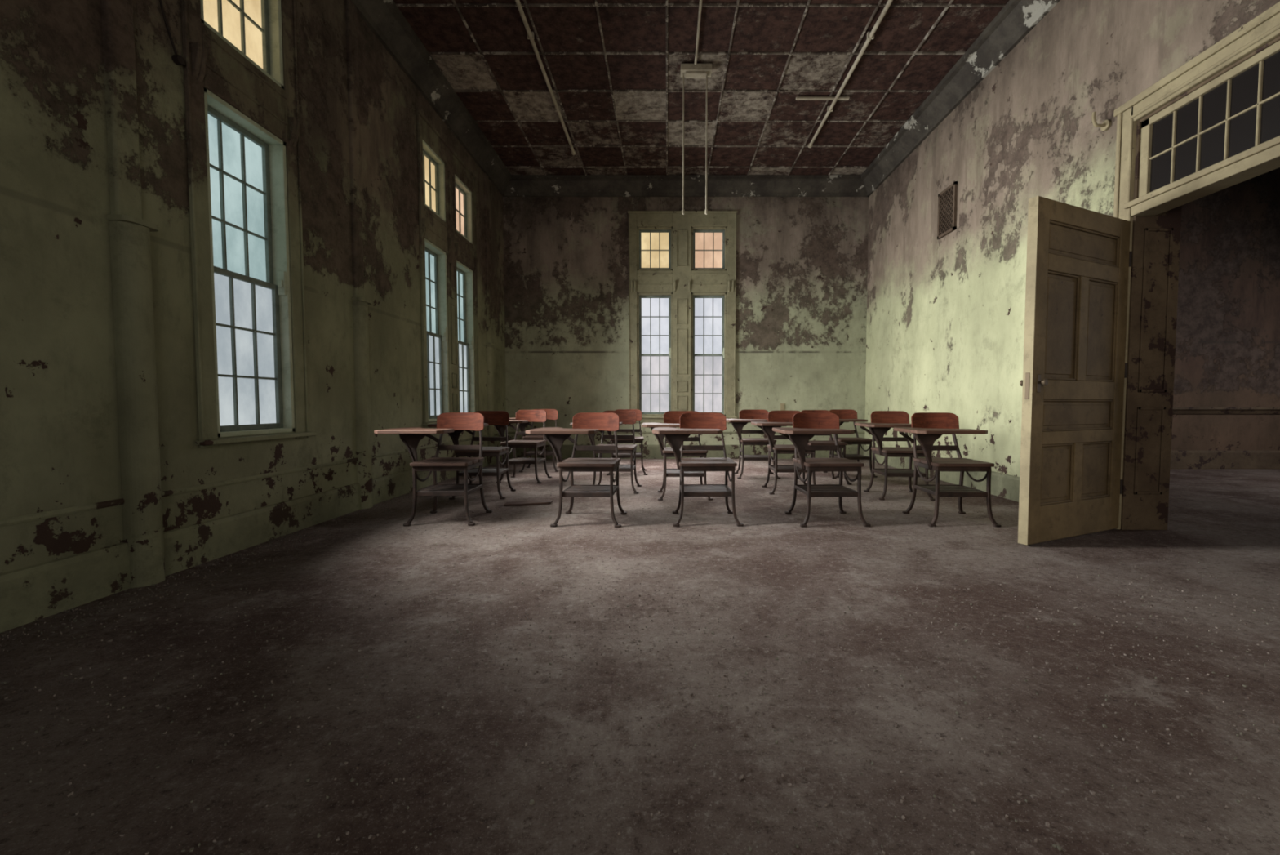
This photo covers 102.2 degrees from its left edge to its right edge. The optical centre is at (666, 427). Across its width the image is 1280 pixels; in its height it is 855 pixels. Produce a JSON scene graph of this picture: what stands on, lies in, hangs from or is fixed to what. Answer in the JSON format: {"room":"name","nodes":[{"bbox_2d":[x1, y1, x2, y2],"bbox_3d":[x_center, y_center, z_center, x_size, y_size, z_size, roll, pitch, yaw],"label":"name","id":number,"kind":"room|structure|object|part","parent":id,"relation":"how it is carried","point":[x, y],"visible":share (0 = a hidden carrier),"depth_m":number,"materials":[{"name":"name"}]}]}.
{"room":"classroom","nodes":[
{"label":"classroom","id":0,"kind":"room"},
{"bbox_2d":[0,0,506,573],"bbox_3d":[-2.710,-1.431,2.738,0.300,4.350,11.400,0,3,0],"label":"wall","id":1,"kind":"structure","parent":0,"point":[60,445],"depth_m":2.62,"materials":[{"name":"paint"}]},
{"bbox_2d":[100,0,165,587],"bbox_3d":[-2.511,-1.301,2.418,0.097,4.120,0.160,0,3,0],"label":"pipe","id":2,"kind":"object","parent":1,"relation":"attached to","point":[129,233],"depth_m":2.42,"materials":[{"name":"paint"}]},
{"bbox_2d":[159,0,185,65],"bbox_3d":[-2.545,-2.620,2.605,0.030,1.462,0.142,0,3,0],"label":"hanging wire","id":3,"kind":"object","parent":1,"relation":"hanging from","point":[178,60],"visible":1,"depth_m":2.66,"materials":[{"name":"metal"}]},
{"bbox_2d":[200,0,284,89],"bbox_3d":[-2.633,-2.574,3.116,0.154,0.680,0.620,0,3,0],"label":"window","id":4,"kind":"structure","parent":1,"relation":"in","point":[276,75],"depth_m":3.38,"materials":[{"name":"paint"}]},
{"bbox_2d":[203,0,262,68],"bbox_3d":[-2.647,-2.574,3.116,0.006,0.590,0.530,0,3,0],"label":"glass","id":5,"kind":"object","parent":4,"relation":"in","point":[252,8],"depth_m":3.19,"materials":[{"name":"yellow glass"}]},
{"bbox_3d":[-2.636,-2.574,3.116,0.032,0.624,0.564,0,3,0],"label":"transom sash","id":6,"kind":"part","parent":4,"relation":"part of","materials":[{"name":"yellow glass"}]},
{"bbox_2d":[181,0,309,448],"bbox_3d":[-2.533,-1.525,3.164,0.054,3.240,0.864,0,3,0],"label":"window frame","id":7,"kind":"structure","parent":1,"relation":"attached to","point":[212,64],"depth_m":2.94,"materials":[{"name":"paint"}]},
{"bbox_2d":[204,87,294,437],"bbox_3d":[-2.633,-0.926,3.191,0.154,1.940,0.620,0,3,0],"label":"window","id":8,"kind":"structure","parent":1,"relation":"in","point":[242,290],"depth_m":3.26,"materials":[{"name":"grey"}]},
{"bbox_3d":[-2.675,-1.388,3.170,0.006,0.925,0.530,0,3,0],"label":"upper sash glass","id":9,"kind":"part","parent":8,"relation":"part of","materials":[{"name":"clear glass"}]},
{"bbox_3d":[-2.664,-1.388,3.170,0.032,0.959,0.564,0,3,0],"label":"upper sash","id":10,"kind":"part","parent":8,"relation":"part of","materials":[{"name":"blue glass"}]},
{"bbox_3d":[-2.630,-0.464,3.212,0.032,0.959,0.564,0,3,0],"label":"lower sash","id":11,"kind":"part","parent":8,"relation":"part of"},
{"bbox_2d":[277,271,286,295],"bbox_3d":[-2.585,-0.968,3.456,0.050,0.160,0.032,0,3,0],"label":"sash lock","id":12,"kind":"object","parent":8,"relation":"attached to","point":[282,276],"visible":1,"depth_m":3.45,"materials":[{"name":"paint"}]},
{"bbox_2d":[0,431,506,632],"bbox_3d":[-2.549,0.528,2.827,0.022,0.428,10.800,0,3,0],"label":"baseboard","id":13,"kind":"structure","parent":1,"relation":"attached to","point":[30,593],"depth_m":2.71,"materials":[{"name":"paint"}]},
{"bbox_2d":[195,431,315,445],"bbox_3d":[-2.542,0.064,3.241,0.075,0.029,0.890,0,3,0],"label":"sill","id":14,"kind":"structure","parent":1,"relation":"attached to","point":[267,437],"depth_m":3.11,"materials":[{"name":"paint"}]},
{"bbox_2d":[345,0,373,508],"bbox_3d":[-2.519,-1.384,4.252,0.082,4.120,0.160,0,3,0],"label":"trim","id":15,"kind":"structure","parent":1,"relation":"attached to","point":[360,304],"depth_m":4.23,"materials":[{"name":"paint"}]},
{"bbox_2d":[422,421,436,425],"bbox_3d":[-2.542,-0.071,6.198,0.075,0.029,1.610,0,3,0],"label":"sill","id":16,"kind":"structure","parent":1,"relation":"attached to","point":[427,423],"depth_m":5.43,"materials":[{"name":"paint"}]},
{"bbox_2d":[351,0,511,196],"bbox_3d":[-2.460,-3.476,2.645,0.200,0.245,10.800,0,3,0],"label":"trim","id":17,"kind":"structure","parent":1,"relation":"attached to","point":[386,21],"depth_m":5.32,"materials":[{"name":"paint"}]},
{"bbox_2d":[422,139,445,222],"bbox_3d":[-2.633,-2.690,5.664,0.154,0.680,0.560,0,3,0],"label":"window","id":18,"kind":"structure","parent":1,"relation":"in","point":[442,200],"depth_m":5.88,"materials":[{"name":"paint"}]},
{"bbox_2d":[424,155,435,212],"bbox_3d":[-2.647,-2.690,5.664,0.006,0.590,0.470,0,3,0],"label":"glass","id":19,"kind":"object","parent":18,"relation":"in","point":[426,161],"depth_m":5.73,"materials":[{"name":"yellow glass"}]},
{"bbox_3d":[-2.636,-2.690,5.664,0.032,0.624,0.504,0,3,0],"label":"transom sash","id":20,"kind":"part","parent":18,"relation":"part of","materials":[{"name":"yellow glass"}]},
{"bbox_2d":[424,238,449,421],"bbox_3d":[-2.633,-1.041,5.739,0.154,1.940,0.560,0,3,0],"label":"window","id":21,"kind":"structure","parent":1,"relation":"in","point":[442,255],"depth_m":5.92,"materials":[{"name":"glass"}]},
{"bbox_3d":[-2.675,-1.503,5.718,0.006,0.925,0.470,0,3,0],"label":"upper sash glass","id":22,"kind":"part","parent":21,"relation":"part of","materials":[{"name":"glass"}]},
{"bbox_3d":[-2.664,-1.503,5.718,0.032,0.959,0.504,0,3,0],"label":"upper sash","id":23,"kind":"part","parent":21,"relation":"part of","materials":[{"name":"clear glass"}]},
{"bbox_3d":[-2.641,-0.579,5.760,0.006,0.925,0.470,0,3,0],"label":"lower sash glass","id":24,"kind":"part","parent":21,"relation":"part of","materials":[{"name":"glass"}]},
{"bbox_3d":[-2.630,-0.579,5.760,0.032,0.959,0.504,0,3,0],"label":"lower sash","id":25,"kind":"part","parent":21,"relation":"part of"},
{"bbox_2d":[441,327,446,341],"bbox_3d":[-2.585,-1.082,5.973,0.050,0.160,0.032,0,3,0],"label":"sash lock","id":26,"kind":"object","parent":21,"relation":"attached to","point":[443,329],"visible":1,"depth_m":5.97,"materials":[{"name":"paint"}]},
{"bbox_2d":[416,109,479,426],"bbox_3d":[-2.532,-1.659,6.121,0.056,3.240,1.584,0,3,0],"label":"window frame","id":27,"kind":"structure","parent":1,"relation":"attached to","point":[443,234],"depth_m":6.03,"materials":[{"name":"paint"}]},
{"bbox_2d":[454,174,472,244],"bbox_3d":[-2.633,-2.727,6.483,0.154,0.680,0.560,0,3,0],"label":"window","id":28,"kind":"structure","parent":1,"relation":"in","point":[468,193],"depth_m":6.71,"materials":[{"name":"paint"}]},
{"bbox_2d":[455,187,463,235],"bbox_3d":[-2.647,-2.727,6.483,0.006,0.590,0.470,0,3,0],"label":"glass","id":29,"kind":"object","parent":28,"relation":"in","point":[456,190],"depth_m":6.61,"materials":[{"name":"glass"}]},
{"bbox_3d":[-2.636,-2.727,6.483,0.032,0.624,0.504,0,3,0],"label":"transom sash","id":30,"kind":"part","parent":28,"relation":"part of","materials":[{"name":"glass"}]},
{"bbox_2d":[456,259,475,412],"bbox_3d":[-2.633,-1.079,6.558,0.154,1.940,0.560,0,3,0],"label":"window","id":31,"kind":"structure","parent":1,"relation":"in","point":[468,273],"depth_m":6.76,"materials":[{"name":"paint"}]},
{"bbox_3d":[-2.675,-1.541,6.537,0.006,0.925,0.470,0,3,0],"label":"upper sash glass","id":32,"kind":"part","parent":31,"relation":"part of","materials":[{"name":"glass"}]},
{"bbox_3d":[-2.664,-1.541,6.537,0.032,0.959,0.504,0,3,0],"label":"upper sash","id":33,"kind":"part","parent":31,"relation":"part of","materials":[{"name":"glass"}]},
{"bbox_3d":[-2.641,-0.617,6.579,0.006,0.925,0.470,0,3,0],"label":"lower sash glass","id":34,"kind":"part","parent":31,"relation":"part of","materials":[{"name":"clear glass"}]},
{"bbox_3d":[-2.630,-0.617,6.579,0.032,0.959,0.504,0,3,0],"label":"lower sash","id":35,"kind":"part","parent":31,"relation":"part of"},
{"bbox_2d":[468,336,473,348],"bbox_3d":[-2.585,-1.119,6.792,0.050,0.160,0.032,0,3,0],"label":"sash lock","id":36,"kind":"object","parent":31,"relation":"attached to","point":[470,338],"visible":1,"depth_m":6.79,"materials":[{"name":"paint"}]},
{"bbox_2d":[484,172,494,464],"bbox_3d":[-2.524,-1.526,7.363,0.072,4.120,0.170,0,3,0],"label":"trim","id":37,"kind":"structure","parent":1,"relation":"attached to","point":[490,376],"depth_m":7.33,"materials":[{"name":"paint"}]},
{"bbox_2d":[395,0,1005,175],"bbox_3d":[0.295,-3.607,2.639,5.710,0.032,10.800,0,3,0],"label":"trim","id":38,"kind":"structure","parent":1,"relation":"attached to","point":[455,4],"depth_m":5.12,"materials":[{"name":"grey metal"}]},
{"bbox_2d":[0,458,1279,854],"bbox_3d":[3.720,0.802,2.839,13.160,0.120,11.400,0,3,0],"label":"floor","id":39,"kind":"structure","parent":0,"point":[1231,517],"depth_m":1.61,"materials":[{"name":"grey concrete"}]},
{"bbox_2d":[373,412,492,526],"bbox_3d":[-1.715,0.294,3.860,0.662,0.802,0.658,0,3,-2],"label":"school desk","id":40,"kind":"object","parent":39,"relation":"on","point":[446,422],"visible":1,"depth_m":3.82,"materials":[{"name":"wood"}]},
{"bbox_2d":[427,410,515,499],"bbox_3d":[-1.825,0.247,4.888,0.662,0.802,0.658,0,3,-3],"label":"school desk","id":41,"kind":"object","parent":39,"relation":"on","point":[491,417],"visible":0.75,"depth_m":4.94,"materials":[{"name":"wood"}]},
{"bbox_2d":[493,409,551,483],"bbox_3d":[-1.698,0.204,5.845,0.662,0.802,0.657,0,3,3],"label":"school desk","id":42,"kind":"object","parent":39,"relation":"on","point":[522,415],"visible":0.9,"depth_m":5.94,"materials":[{"name":"wood"}]},
{"bbox_2d":[503,499,552,506],"bbox_3d":[-1.206,0.657,4.489,0.409,0.018,0.140,-1,3,-17],"label":"board","id":43,"kind":"object","parent":39,"relation":"on","point":[523,502],"visible":1,"depth_m":4.46,"materials":[{"name":"brown wood"}]},
{"bbox_2d":[509,408,559,471],"bbox_3d":[-1.734,0.161,6.785,0.662,0.802,0.658,0,3,-4],"label":"school desk","id":44,"kind":"object","parent":39,"relation":"on","point":[552,414],"visible":0.44,"depth_m":6.69,"materials":[{"name":"wood"}]},
{"bbox_2d":[525,412,626,527],"bbox_3d":[-0.647,0.296,3.826,0.662,0.802,0.658,0,3,2],"label":"school desk","id":45,"kind":"object","parent":39,"relation":"on","point":[584,423],"visible":1,"depth_m":3.76,"materials":[{"name":"wood"}]},
{"bbox_2d":[569,410,641,493],"bbox_3d":[-0.597,0.234,5.194,0.662,0.802,0.658,0,3,2],"label":"school desk","id":46,"kind":"object","parent":39,"relation":"on","point":[628,417],"visible":0.6,"depth_m":5.34,"materials":[{"name":"wood"}]},
{"bbox_2d":[606,408,647,475],"bbox_3d":[-0.575,0.175,6.486,0.662,0.802,0.658,0,3,-3],"label":"school desk","id":47,"kind":"object","parent":39,"relation":"on","point":[638,439],"visible":0.64,"depth_m":6.38,"materials":[{"name":"wood"}]},
{"bbox_2d":[0,458,1279,854],"bbox_3d":[0.284,0.674,4.271,5.637,0.006,7.876,0,3,0],"label":"debris","id":48,"kind":"object","parent":39,"relation":"on","point":[531,801],"visible":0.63,"depth_m":1.71,"materials":[{"name":"grey"}]},
{"bbox_2d":[641,410,713,500],"bbox_3d":[0.085,0.250,4.839,0.662,0.802,0.658,0,3,-2],"label":"school desk","id":49,"kind":"object","parent":39,"relation":"on","point":[671,418],"visible":0.71,"depth_m":4.73,"materials":[{"name":"wood"}]},
{"bbox_2d":[652,412,743,526],"bbox_3d":[0.214,0.295,3.842,0.662,0.802,0.657,0,3,-1],"label":"school desk","id":50,"kind":"object","parent":39,"relation":"on","point":[691,423],"visible":1,"depth_m":3.76,"materials":[{"name":"wood"}]},
{"bbox_2d":[726,408,780,478],"bbox_3d":[1.003,0.188,6.193,0.662,0.802,0.658,0,3,2],"label":"school desk","id":51,"kind":"object","parent":39,"relation":"on","point":[746,415],"visible":0.73,"depth_m":6.11,"materials":[{"name":"wood"}]},
{"bbox_2d":[751,410,815,494],"bbox_3d":[1.164,0.236,5.142,0.662,0.802,0.658,0,3,0],"label":"school desk","id":52,"kind":"object","parent":39,"relation":"on","point":[775,418],"visible":0.7,"depth_m":5.05,"materials":[{"name":"wood"}]},
{"bbox_2d":[772,412,871,527],"bbox_3d":[1.115,0.296,3.830,0.662,0.802,0.658,0,3,-2],"label":"school desk","id":53,"kind":"object","parent":39,"relation":"on","point":[806,425],"visible":1,"depth_m":3.76,"materials":[{"name":"wood"}]},
{"bbox_2d":[797,409,852,484],"bbox_3d":[1.665,0.209,5.738,0.662,0.802,0.658,0,3,-2],"label":"school desk","id":54,"kind":"object","parent":39,"relation":"on","point":[842,445],"visible":0.26,"depth_m":5.69,"materials":[{"name":"wood"}]},
{"bbox_2d":[823,408,877,477],"bbox_3d":[2.165,0.184,6.288,0.662,0.802,0.658,0,3,-2],"label":"school desk","id":55,"kind":"object","parent":39,"relation":"on","point":[845,415],"visible":0.54,"depth_m":6.22,"materials":[{"name":"wood"}]},
{"bbox_2d":[854,410,935,500],"bbox_3d":[2.112,0.249,4.846,0.662,0.802,0.657,0,3,3],"label":"school desk","id":56,"kind":"object","parent":39,"relation":"on","point":[882,421],"visible":0.8,"depth_m":4.82,"materials":[{"name":"wood"}]},
{"bbox_2d":[893,412,1000,527],"bbox_3d":[2.043,0.295,3.834,0.662,0.802,0.658,0,3,1],"label":"school desk","id":57,"kind":"object","parent":39,"relation":"on","point":[926,428],"visible":1,"depth_m":3.77,"materials":[{"name":"wood"}]},
{"bbox_2d":[502,196,868,444],"bbox_3d":[0.295,-1.682,8.282,5.710,4.350,0.300,0,3,0],"label":"wall","id":58,"kind":"structure","parent":0,"point":[801,299],"depth_m":8.12,"materials":[{"name":"paint"}]},
{"bbox_2d":[636,226,672,270],"bbox_3d":[-0.190,-2.803,8.154,0.560,0.680,0.154,0,3,0],"label":"window","id":59,"kind":"structure","parent":58,"relation":"in","point":[640,231],"depth_m":8.13,"materials":[{"name":"glass"}]},
{"bbox_2d":[640,232,668,267],"bbox_3d":[-0.190,-2.803,8.168,0.470,0.590,0.006,0,3,0],"label":"glass","id":60,"kind":"object","parent":59,"relation":"in","point":[645,236],"depth_m":8.16,"materials":[{"name":"glass"}]},
{"bbox_2d":[637,292,672,415],"bbox_3d":[-0.190,-1.155,8.229,0.560,1.940,0.154,0,3,0],"label":"window","id":61,"kind":"structure","parent":58,"relation":"in","point":[645,359],"depth_m":8.24,"materials":[{"name":"grey"}]},
{"bbox_3d":[-0.190,-1.618,8.250,0.470,0.925,0.006,0,3,0],"label":"upper sash glass","id":62,"kind":"part","parent":61,"relation":"part of","materials":[{"name":"glass"}]},
{"bbox_3d":[-0.190,-0.692,8.247,0.504,0.959,0.032,0,3,0],"label":"lower sash","id":63,"kind":"part","parent":61,"relation":"part of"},
{"bbox_3d":[-0.190,-1.618,8.239,0.504,0.959,0.032,0,3,0],"label":"upper sash","id":64,"kind":"part","parent":61,"relation":"part of","materials":[{"name":"glass"}]},
{"bbox_2d":[627,210,737,418],"bbox_3d":[0.240,-1.749,8.095,1.704,3.240,0.068,0,3,0],"label":"window frame","id":65,"kind":"structure","parent":58,"relation":"attached to","point":[682,281],"depth_m":8.08,"materials":[{"name":"green paint"}]},
{"bbox_2d":[502,174,868,196],"bbox_3d":[0.295,-3.716,7.940,5.710,0.245,0.200,0,3,0],"label":"trim","id":66,"kind":"structure","parent":58,"relation":"attached to","point":[520,185],"depth_m":7.94,"materials":[{"name":"paint"}]},
{"bbox_2d":[507,431,865,458],"bbox_3d":[0.295,0.284,8.210,5.710,0.428,0.022,0,3,0],"label":"baseboard","id":67,"kind":"structure","parent":58,"relation":"attached to","point":[649,451],"depth_m":8.21,"materials":[{"name":"paint"}]},
{"bbox_2d":[635,416,737,422],"bbox_3d":[0.245,-0.123,8.185,1.730,0.104,0.075,0,3,0],"label":"sill","id":68,"kind":"structure","parent":58,"relation":"attached to","point":[644,419],"depth_m":8.18,"materials":[{"name":"green paint"}]},
{"bbox_2d":[690,292,726,415],"bbox_3d":[0.660,-1.155,8.229,0.560,1.940,0.154,0,3,0],"label":"window","id":69,"kind":"structure","parent":58,"relation":"in","point":[699,360],"depth_m":8.24,"materials":[{"name":"grey glass"}]},
{"bbox_3d":[0.660,-1.618,8.250,0.470,0.925,0.006,0,3,0],"label":"upper sash glass","id":70,"kind":"part","parent":69,"relation":"part of","materials":[{"name":"glass"}]},
{"bbox_3d":[0.660,-1.618,8.239,0.504,0.959,0.032,0,3,0],"label":"upper sash","id":71,"kind":"part","parent":69,"relation":"part of","materials":[{"name":"glass"}]},
{"bbox_3d":[0.660,-0.692,8.247,0.504,0.959,0.032,0,3,0],"label":"lower sash","id":72,"kind":"part","parent":69,"relation":"part of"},
{"bbox_2d":[691,226,727,270],"bbox_3d":[0.660,-2.803,8.154,0.560,0.680,0.154,0,3,0],"label":"window","id":73,"kind":"structure","parent":58,"relation":"in","point":[694,231],"depth_m":8.13,"materials":[{"name":"paint"}]},
{"bbox_2d":[694,232,722,267],"bbox_3d":[0.660,-2.803,8.168,0.470,0.590,0.006,0,3,0],"label":"glass","id":74,"kind":"object","parent":73,"relation":"in","point":[699,237],"depth_m":8.17,"materials":[{"name":"glass"}]},
{"bbox_2d":[780,403,784,410],"bbox_3d":[1.835,-0.327,8.186,0.070,0.110,0.016,0,3,0],"label":"wall outlet","id":75,"kind":"object","parent":58,"relation":"attached to","point":[782,405],"visible":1,"depth_m":8.18,"materials":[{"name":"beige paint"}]},
{"bbox_2d":[393,0,1008,174],"bbox_3d":[0.295,-3.628,2.638,5.710,0.050,10.800,0,3,0],"label":"ceiling","id":76,"kind":"structure","parent":0,"point":[439,29],"depth_m":5.53,"materials":[{"name":"tile"}]},
{"bbox_2d":[515,0,576,155],"bbox_3d":[-1.280,-3.550,2.166,0.061,0.064,9.850,0,3,0],"label":"conduit","id":77,"kind":"object","parent":76,"relation":"attached to","point":[530,34],"depth_m":5.28,"materials":[{"name":"grey metal"}]},
{"bbox_2d":[680,0,711,214],"bbox_3d":[0.300,-2.789,1.345,0.320,1.490,8.140,0,3,0],"label":"hanger","id":78,"kind":"object","parent":76,"relation":"hanging from","point":[695,70],"visible":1,"depth_m":5.31,"materials":[{"name":"paint"}]},
{"bbox_2d":[795,96,849,100],"bbox_3d":[1.760,-3.725,5.837,0.600,0.023,0.040,0,3,0],"label":"batten","id":79,"kind":"object","parent":76,"relation":"attached to","point":[798,98],"depth_m":5.82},
{"bbox_2d":[807,0,893,147],"bbox_3d":[1.910,-3.545,2.066,0.061,0.064,9.650,0,3,0],"label":"conduit","id":80,"kind":"object","parent":76,"relation":"attached to","point":[870,35],"depth_m":5.23,"materials":[{"name":"grey metal"}]},
{"bbox_2d":[864,0,1279,476],"bbox_3d":[3.300,-1.431,2.738,0.300,4.350,11.400,0,3,0],"label":"wall","id":81,"kind":"structure","parent":0,"point":[945,332],"depth_m":4.92,"materials":[{"name":"paint"}]},
{"bbox_2d":[863,444,1019,502],"bbox_3d":[3.139,0.632,2.832,0.022,0.220,10.800,0,3,0],"label":"baseboard","id":82,"kind":"structure","parent":81,"relation":"attached to","point":[1002,485],"depth_m":5.21,"materials":[{"name":"paint"}]},
{"bbox_2d":[937,181,957,239],"bbox_3d":[3.135,-2.419,5.771,0.030,0.510,0.350,0,3,0],"label":"air vent grille","id":83,"kind":"object","parent":81,"relation":"in","point":[948,197],"visible":1,"depth_m":5.75,"materials":[{"name":"metal"}]},
{"bbox_2d":[861,0,1060,196],"bbox_3d":[3.050,-3.476,2.645,0.200,0.245,10.800,0,3,0],"label":"trim","id":84,"kind":"structure","parent":81,"relation":"attached to","point":[1017,18],"depth_m":5.32,"materials":[{"name":"paint"}]},
{"bbox_2d":[1027,195,1130,544],"bbox_3d":[2.650,-0.338,3.333,1.025,2.088,0.057,-1,3,-25],"label":"door","id":85,"kind":"structure","parent":81,"relation":"attached to","point":[1077,517],"depth_m":3.29,"materials":[{"name":"paint"}]},
{"bbox_2d":[1017,195,1039,545],"bbox_3d":[2.183,-0.328,3.118,0.004,2.088,0.056,-1,3,-25],"label":"strip","id":86,"kind":"object","parent":85,"relation":"attached to","point":[1033,210],"visible":1,"depth_m":3.11,"materials":[{"name":"beige paint"}]},
{"bbox_2d":[1019,372,1048,399],"bbox_3d":[2.217,-0.253,3.136,0.084,0.160,0.144,-1,3,-25],"label":"door knob","id":87,"kind":"object","parent":85,"relation":"attached to","point":[1045,382],"depth_m":3.12,"materials":[{"name":"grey metal"}]},
{"bbox_2d":[1040,220,1119,505],"bbox_3d":[2.650,-0.392,3.331,0.795,1.740,0.044,-1,3,-25],"label":"panels","id":88,"kind":"object","parent":85,"relation":"attached to","point":[1064,240],"visible":0.68,"depth_m":3.31,"materials":[{"name":"paint"}]},
{"bbox_2d":[1091,111,1111,130],"bbox_3d":[3.094,-2.188,3.685,0.112,0.125,0.070,0,3,0],"label":"bracket","id":89,"kind":"object","parent":81,"relation":"attached to","point":[1105,126],"visible":1,"depth_m":3.68,"materials":[{"name":"beige metal"}]},
{"bbox_2d":[1120,251,1132,493],"bbox_3d":[3.126,-0.366,3.543,0.018,1.650,0.057,-1,3,-25],"label":"hinges","id":90,"kind":"object","parent":81,"relation":"attached to","point":[1131,252],"visible":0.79,"depth_m":3.52,"materials":[{"name":"metal"}]},
{"bbox_2d":[1113,1,1279,528],"bbox_3d":[3.124,-0.694,2.426,0.052,2.907,2.440,0,3,0],"label":"trim","id":91,"kind":"structure","parent":81,"relation":"attached to","point":[1264,28],"depth_m":3.23,"materials":[{"name":"beige paint"}]},
{"bbox_2d":[1120,35,1279,529],"bbox_3d":[3.303,-0.631,2.429,0.314,2.781,2.212,0,3,0],"label":"door frame","id":92,"kind":"structure","parent":81,"relation":"attached to","point":[1156,239],"depth_m":3.51,"materials":[{"name":"paint"}]},
{"bbox_2d":[1124,40,1279,216],"bbox_3d":[3.183,-1.677,2.381,0.175,0.615,2.210,0,3,0],"label":"window","id":93,"kind":"structure","parent":81,"relation":"in","point":[1264,157],"depth_m":2.99,"materials":[{"name":"beige paint"}]},
{"bbox_3d":[3.184,-1.757,3.162,0.005,0.437,0.452,0,3,0],"label":"transom glass","id":94,"kind":"part","parent":93,"relation":"part of","materials":[{"name":"black glass"}]},
{"bbox_3d":[3.184,-1.743,2.847,0.005,0.437,0.134,0,3,0],"label":"transom glass","id":95,"kind":"part","parent":93,"relation":"part of","materials":[{"name":"glass"}]},
{"bbox_3d":[3.184,-1.736,2.713,0.005,0.436,0.090,0,3,0],"label":"transom glass","id":96,"kind":"part","parent":93,"relation":"part of","materials":[{"name":"black glass"}]},
{"bbox_2d":[1170,167,1279,449],"bbox_3d":[6.875,-1.621,6.934,6.850,4.350,0.200,0,3,0],"label":"wall","id":97,"kind":"structure","parent":0,"point":[1228,339],"depth_m":6.84,"materials":[{"name":"paint"}]},
{"bbox_2d":[1169,406,1279,469],"bbox_3d":[6.725,0.143,6.879,6.550,0.830,0.070,0,3,0],"label":"baseboard","id":98,"kind":"structure","parent":97,"relation":"attached to","point":[1180,459],"depth_m":6.89,"materials":[{"name":"paint"}]}
]}

